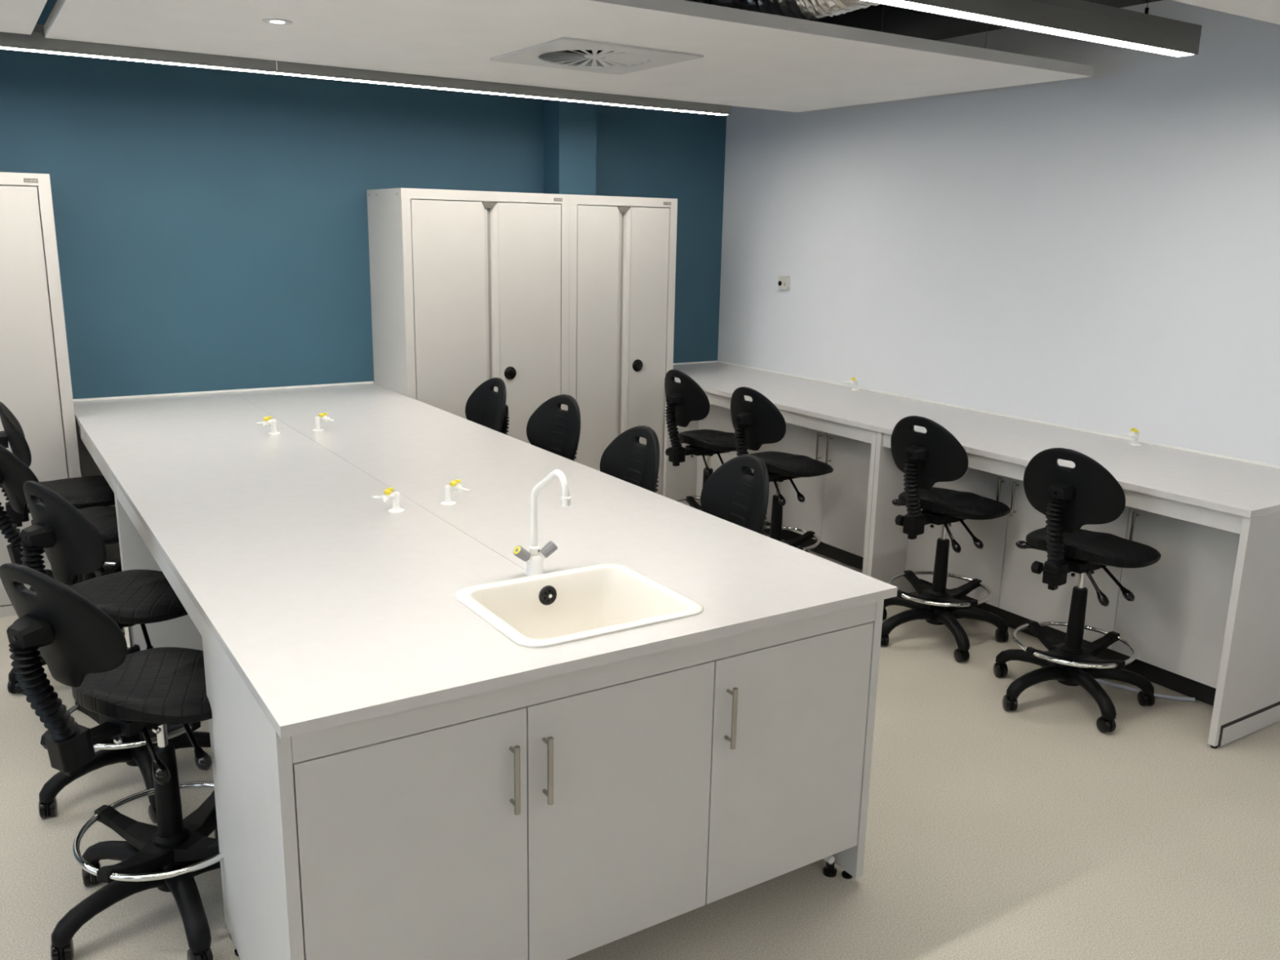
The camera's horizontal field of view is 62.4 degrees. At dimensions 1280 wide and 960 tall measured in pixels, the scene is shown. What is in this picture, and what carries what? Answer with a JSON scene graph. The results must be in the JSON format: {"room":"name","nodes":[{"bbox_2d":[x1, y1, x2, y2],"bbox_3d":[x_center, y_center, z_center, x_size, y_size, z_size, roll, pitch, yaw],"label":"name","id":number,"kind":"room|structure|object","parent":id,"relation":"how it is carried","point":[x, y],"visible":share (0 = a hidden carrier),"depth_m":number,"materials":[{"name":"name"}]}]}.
{"room":"science classroom","nodes":[
{"label":"science classroom","id":0,"kind":"room"},
{"bbox_2d":[0,0,726,399],"bbox_3d":[-2.537,-0.940,5.489,7.482,2.800,0.100,-7,16,-32],"label":"wall","id":1,"kind":"structure","parent":0,"point":[211,224],"depth_m":5.64,"materials":[{"name":"blue paint"}]},
{"bbox_2d":[543,99,596,195],"bbox_3d":[-0.443,-1.167,6.627,0.254,2.800,0.199,-7,16,-32],"label":"wall column","id":2,"kind":"structure","parent":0,"point":[570,128],"depth_m":6.35,"materials":[{"name":"blue paint"}]},
{"bbox_2d":[0,533,1279,959],"bbox_3d":[-0.266,1.344,2.327,7.482,0.100,8.649,-7,16,-32],"label":"floor","id":3,"kind":"structure","parent":0,"point":[1033,831],"depth_m":3.21,"materials":[{"name":"plastic"}]},
{"bbox_2d":[0,172,80,617],"bbox_3d":[-3.169,-0.373,4.809,1.002,1.986,0.557,-7,16,-32],"label":"storage cabinet","id":4,"kind":"object","parent":3,"relation":"on","point":[36,386],"visible":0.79,"depth_m":4.72,"materials":[{"name":"white metal"}]},
{"bbox_2d":[0,401,121,622],"bbox_3d":[-2.462,0.163,4.628,0.617,1.053,0.593,-7,16,-32],"label":"stool","id":5,"kind":"object","parent":3,"relation":"on","point":[82,492],"visible":0.36,"depth_m":4.49,"materials":[{"name":"black plastic"}]},
{"bbox_2d":[4,502,29,527],"bbox_3d":[-2.661,0.148,4.520,0.080,0.105,0.072,-7,16,-32],"label":"socket","id":6,"kind":"object","parent":5,"relation":"attached to","point":[18,518],"depth_m":4.49,"materials":[{"name":"black plastic"}]},
{"bbox_2d":[0,444,124,702],"bbox_3d":[-2.192,0.288,4.139,0.598,1.045,0.655,13,18,41],"label":"stool","id":7,"kind":"object","parent":3,"relation":"on","point":[14,473],"visible":0.26,"depth_m":3.91,"materials":[{"name":"black plastic"}]},
{"bbox_2d":[6,543,23,564],"bbox_3d":[-2.311,0.285,3.966,0.072,0.105,0.080,13,26,41],"label":"socket","id":8,"kind":"object","parent":7,"relation":"attached to","point":[14,550],"depth_m":3.92,"materials":[{"name":"black plastic"}]},
{"bbox_2d":[0,563,223,959],"bbox_3d":[-1.264,0.642,2.713,0.608,1.049,0.642,8,15,28],"label":"stool","id":9,"kind":"object","parent":3,"relation":"on","point":[82,648],"visible":0.89,"depth_m":2.59,"materials":[{"name":"black plastic"}]},
{"bbox_2d":[44,724,95,776],"bbox_3d":[-1.353,0.648,2.516,0.072,0.105,0.080,8,21,28],"label":"bracket","id":10,"kind":"object","parent":9,"relation":"attached to","point":[68,751],"depth_m":2.49,"materials":[{"name":"black plastic"}]},
{"bbox_2d":[20,480,210,823],"bbox_3d":[-1.647,0.482,3.349,0.612,1.053,0.596,11,16,35],"label":"stool","id":11,"kind":"object","parent":3,"relation":"on","point":[72,544],"visible":0.52,"depth_m":3.22,"materials":[{"name":"black plastic"}]},
{"bbox_2d":[366,187,569,444],"bbox_3d":[-0.981,-0.653,6.178,0.996,1.986,0.557,-7,16,-32],"label":"storage cabinet","id":12,"kind":"object","parent":3,"relation":"on","point":[468,288],"visible":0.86,"depth_m":5.85,"materials":[{"name":"white metal"}]},
{"bbox_2d":[75,419,884,959],"bbox_3d":[-1.119,0.392,4.162,1.586,0.874,4.072,-7,16,-32],"label":"frame","id":13,"kind":"object","parent":3,"relation":"on","point":[252,768],"visible":0.3,"depth_m":2.38,"materials":[{"name":"white laminate"}]},
{"bbox_2d":[72,381,897,738],"bbox_3d":[-1.108,-0.050,4.053,1.584,0.035,4.148,-7,16,-32],"label":"countertop","id":14,"kind":"structure","parent":13,"relation":"on","point":[332,606],"depth_m":3.08,"materials":[{"name":"laminate"}]},
{"bbox_2d":[256,416,280,435],"bbox_3d":[-1.613,-0.238,4.607,0.088,0.078,0.084,-9,17,-38],"label":"tap","id":15,"kind":"object","parent":14,"relation":"on","point":[268,420],"visible":1,"depth_m":4.61,"materials":[{"name":"white metal"}]},
{"bbox_2d":[312,412,333,431],"bbox_3d":[-1.419,-0.261,4.718,0.088,0.078,0.084,-6,15,-28],"label":"tap","id":16,"kind":"object","parent":14,"relation":"on","point":[322,416],"visible":1,"depth_m":4.70,"materials":[{"name":"white metal"}]},
{"bbox_2d":[372,487,404,512],"bbox_3d":[-0.800,0.064,3.397,0.088,0.078,0.084,-10,17,-39],"label":"tap","id":17,"kind":"object","parent":14,"relation":"on","point":[388,494],"visible":1,"depth_m":3.40,"materials":[{"name":"white metal"}]},
{"bbox_2d":[440,479,470,505],"bbox_3d":[-0.621,0.039,3.519,0.088,0.078,0.084,-6,15,-28],"label":"tap","id":18,"kind":"object","parent":14,"relation":"on","point":[454,485],"visible":1,"depth_m":3.50,"materials":[{"name":"white metal"}]},
{"bbox_2d":[513,469,570,575],"bbox_3d":[-0.236,0.115,2.726,0.128,0.311,0.211,-7,16,-32],"label":"tap","id":19,"kind":"object","parent":14,"relation":"on","point":[534,558],"visible":1,"depth_m":2.79,"materials":[{"name":"white metal"}]},
{"bbox_2d":[454,563,703,647],"bbox_3d":[-0.156,0.391,2.637,0.504,0.200,0.443,-7,16,-32],"label":"sink","id":20,"kind":"object","parent":14,"relation":"in","point":[545,610],"visible":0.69,"depth_m":2.77,"materials":[{"name":"white ceramic"}]},
{"bbox_2d":[465,377,509,435],"bbox_3d":[-0.949,0.020,5.363,0.620,1.053,0.598,-8,16,-35],"label":"stool","id":21,"kind":"object","parent":3,"relation":"on","point":[487,407],"visible":0.3,"depth_m":5.40,"materials":[{"name":"black plastic"}]},
{"bbox_2d":[292,660,715,959],"bbox_3d":[-0.401,0.753,2.589,0.998,0.668,0.646,-7,16,-32],"label":"base cabinet","id":22,"kind":"object","parent":3,"relation":"on","point":[566,828],"visible":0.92,"depth_m":2.33,"materials":[{"name":"white laminate"}]},
{"bbox_2d":[526,394,580,461],"bbox_3d":[-0.530,0.159,4.809,0.627,1.053,0.600,-10,17,-40],"label":"stool","id":23,"kind":"object","parent":3,"relation":"on","point":[552,428],"visible":0.36,"depth_m":4.89,"materials":[{"name":"black plastic"}]},
{"bbox_2d":[568,194,677,495],"bbox_3d":[-0.195,-0.726,6.555,0.743,1.986,0.359,-7,16,-32],"label":"storage cabinet","id":24,"kind":"object","parent":3,"relation":"on","point":[622,250],"visible":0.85,"depth_m":6.35,"materials":[{"name":"white metal"}]},
{"bbox_2d":[600,425,659,493],"bbox_3d":[-0.210,0.330,4.116,0.631,1.053,0.610,-7,16,-32],"label":"stool","id":25,"kind":"object","parent":3,"relation":"on","point":[628,460],"visible":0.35,"depth_m":4.15,"materials":[{"name":"black plastic"}]},
{"bbox_2d":[664,369,737,511],"bbox_3d":[0.398,-0.118,6.059,0.616,1.053,0.598,-8,16,-34],"label":"stool","id":26,"kind":"object","parent":3,"relation":"on","point":[686,402],"visible":0.56,"depth_m":5.88,"materials":[{"name":"black plastic"}]},
{"bbox_2d":[668,447,685,466],"bbox_3d":[0.208,-0.131,5.944,0.080,0.105,0.072,-8,16,-34],"label":"socket","id":27,"kind":"object","parent":26,"relation":"attached to","point":[677,455],"depth_m":5.91,"materials":[{"name":"black plastic"}]},
{"bbox_2d":[696,404,759,496],"bbox_3d":[0.758,-0.221,6.670,0.595,0.732,0.628,-7,16,-32],"label":"panel","id":28,"kind":"object","parent":3,"relation":"on","point":[718,418],"visible":0.06,"depth_m":6.61,"materials":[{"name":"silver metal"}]},
{"bbox_2d":[700,453,768,534],"bbox_3d":[0.177,0.448,3.648,0.599,1.053,0.614,-6,15,-27],"label":"stool","id":29,"kind":"object","parent":3,"relation":"on","point":[731,495],"visible":0.27,"depth_m":3.66,"materials":[{"name":"black plastic"}]},
{"bbox_2d":[730,386,833,552],"bbox_3d":[0.713,0.020,5.505,0.627,1.053,0.610,-9,16,-36],"label":"stool","id":30,"kind":"object","parent":3,"relation":"on","point":[757,422],"visible":0.59,"depth_m":5.29,"materials":[{"name":"black plastic"}]},
{"bbox_2d":[705,622,873,904],"bbox_3d":[0.242,0.671,2.991,0.525,0.668,0.646,-7,16,-32],"label":"base cabinet","id":31,"kind":"object","parent":3,"relation":"on","point":[789,718],"visible":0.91,"depth_m":2.74,"materials":[{"name":"white laminate"}]},
{"bbox_2d":[760,422,871,557],"bbox_3d":[1.234,-0.041,5.947,0.595,0.732,1.138,-7,16,-32],"label":"panel","id":32,"kind":"object","parent":3,"relation":"on","point":[834,506],"visible":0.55,"depth_m":5.78,"materials":[{"name":"white laminate"}]},
{"bbox_2d":[880,415,1010,662],"bbox_3d":[1.350,0.207,4.767,0.618,1.053,0.602,-9,17,-38],"label":"stool","id":33,"kind":"object","parent":3,"relation":"on","point":[931,457],"visible":0.98,"depth_m":4.62,"materials":[{"name":"black plastic"}]},
{"bbox_2d":[902,514,925,539],"bbox_3d":[1.193,0.205,4.607,0.080,0.105,0.072,-9,17,-38],"label":"socket","id":34,"kind":"object","parent":33,"relation":"attached to","point":[913,525],"depth_m":4.58,"materials":[{"name":"black plastic"}]},
{"bbox_2d":[662,391,1279,748],"bbox_3d":[1.464,0.143,5.434,0.806,0.874,3.618,-7,16,-32],"label":"frame","id":35,"kind":"object","parent":3,"relation":"on","point":[1245,700],"visible":0.42,"depth_m":4.00,"materials":[{"name":"white laminate"}]},
{"bbox_2d":[663,360,1279,518],"bbox_3d":[1.324,-0.357,5.559,0.824,0.035,4.175,-7,16,-32],"label":"countertop","id":36,"kind":"structure","parent":35,"relation":"on","point":[1246,488],"depth_m":4.87,"materials":[{"name":"laminate"}]},
{"bbox_2d":[843,377,859,391],"bbox_3d":[1.262,-0.568,6.247,0.088,0.078,0.084,-9,17,-37],"label":"tap","id":37,"kind":"object","parent":36,"relation":"on","point":[854,381],"visible":1,"depth_m":6.24,"materials":[{"name":"white metal"}]},
{"bbox_2d":[1120,427,1141,445],"bbox_3d":[2.219,-0.194,4.747,0.088,0.078,0.084,-9,17,-37],"label":"tap","id":38,"kind":"object","parent":36,"relation":"on","point":[1135,433],"visible":1,"depth_m":4.75,"materials":[{"name":"white metal"}]},
{"bbox_2d":[905,466,1130,648],"bbox_3d":[1.886,0.207,4.954,0.595,0.732,1.163,-7,16,-32],"label":"panel","id":39,"kind":"object","parent":3,"relation":"on","point":[1004,567],"visible":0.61,"depth_m":4.80,"materials":[{"name":"white laminate"}]},
{"bbox_2d":[993,447,1160,733],"bbox_3d":[1.706,0.362,4.143,0.620,1.053,0.596,-10,17,-39],"label":"stool","id":40,"kind":"object","parent":3,"relation":"on","point":[1070,499],"visible":1,"depth_m":4.00,"materials":[{"name":"black plastic"}]},
{"bbox_2d":[1042,560,1068,590],"bbox_3d":[1.562,0.361,3.981,0.080,0.105,0.072,-10,17,-39],"label":"socket","id":41,"kind":"object","parent":40,"relation":"attached to","point":[1055,573],"depth_m":3.95,"materials":[{"name":"black plastic"}]},
{"bbox_2d":[1095,678,1195,702],"bbox_3d":[1.978,0.839,4.394,0.591,0.019,0.086,12,17,38],"label":"hose","id":42,"kind":"object","parent":3,"relation":"on","point":[1099,680],"visible":0.56,"depth_m":4.30,"materials":[{"name":"grey"}]},
{"bbox_2d":[1111,507,1239,688],"bbox_3d":[2.351,0.384,4.248,0.595,0.732,0.564,-7,16,-32],"label":"panel","id":43,"kind":"object","parent":3,"relation":"on","point":[1175,621],"visible":0.48,"depth_m":4.15,"materials":[{"name":"white laminate"}]},
{"bbox_2d":[807,0,1162,40],"bbox_3d":[-0.209,-1.477,1.660,7.482,0.100,8.649,-7,16,-32],"label":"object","id":44,"kind":"structure","parent":0,"point":[895,20],"depth_m":5.10,"materials":[{"name":"grey"}]},
{"bbox_2d":[0,0,47,35],"bbox_3d":[-3.091,-1.498,2.424,3.034,0.324,1.871,-7,16,-32],"label":"raft","id":45,"kind":"object","parent":44,"relation":"hanging from","point":[16,16],"visible":1,"depth_m":3.64,"materials":[{"name":"grey"}]},
{"bbox_2d":[0,23,731,115],"bbox_3d":[-2.173,-1.873,4.185,6.320,0.370,0.075,-7,16,-32],"label":"linear light","id":46,"kind":"object","parent":44,"relation":"hanging from","point":[37,42],"visible":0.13,"depth_m":4.68,"materials":[{"name":"grey"}]},
{"bbox_2d":[44,0,1093,112],"bbox_3d":[-0.179,-1.877,4.273,3.806,0.324,1.916,-7,16,-32],"label":"raft","id":47,"kind":"object","parent":44,"relation":"hanging from","point":[755,60],"visible":0.88,"depth_m":4.01,"materials":[{"name":"grey"}]},
{"bbox_2d":[262,17,292,25],"bbox_3d":[-1.251,-1.581,3.650,0.100,0.006,0.100,-7,16,-32],"label":"recessed light","id":48,"kind":"object","parent":47,"relation":"attached to","point":[270,20],"visible":1,"depth_m":3.64,"materials":[{"name":"white plastic"}]},
{"bbox_2d":[489,37,703,75],"bbox_3d":[-0.183,-1.747,4.264,0.630,0.095,0.640,-7,16,-32],"label":"air diffuser","id":49,"kind":"object","parent":47,"relation":"attached to","point":[620,59],"visible":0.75,"depth_m":4.26,"materials":[{"name":"white metal"}]},
{"bbox_2d":[684,0,879,19],"bbox_3d":[0.910,-1.569,2.967,0.592,0.261,3.278,-7,16,-32],"label":"flexible duct","id":50,"kind":"object","parent":47,"relation":"on","point":[798,9],"visible":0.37,"depth_m":3.69,"materials":[{"name":"silver metal"}]},
{"bbox_2d":[859,0,1201,57],"bbox_3d":[-0.737,-1.327,2.001,6.320,0.370,0.076,-7,16,-32],"label":"linear light","id":51,"kind":"object","parent":44,"relation":"hanging from","point":[1080,20],"visible":1,"depth_m":3.33,"materials":[{"name":"grey"}]},
{"bbox_2d":[1172,0,1279,24],"bbox_3d":[1.715,-1.158,1.394,3.806,0.324,3.013,-7,16,-32],"label":"raft","id":52,"kind":"object","parent":44,"relation":"hanging from","point":[1267,11],"visible":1,"depth_m":3.14,"materials":[{"name":"grey"}]},
{"bbox_2d":[717,0,1279,466],"bbox_3d":[2.873,-0.464,3.941,0.100,2.800,8.449,-7,16,-32],"label":"wall","id":53,"kind":"structure","parent":0,"point":[1100,252],"depth_m":5.14,"materials":[{"name":"white paint"}]},
{"bbox_2d":[777,275,790,289],"bbox_3d":[0.920,-1.263,6.769,0.035,0.086,0.086,-7,16,-32],"label":"wall switch","id":54,"kind":"object","parent":53,"relation":"attached to","point":[784,282],"visible":1,"depth_m":6.75,"materials":[{"name":"white plastic"}]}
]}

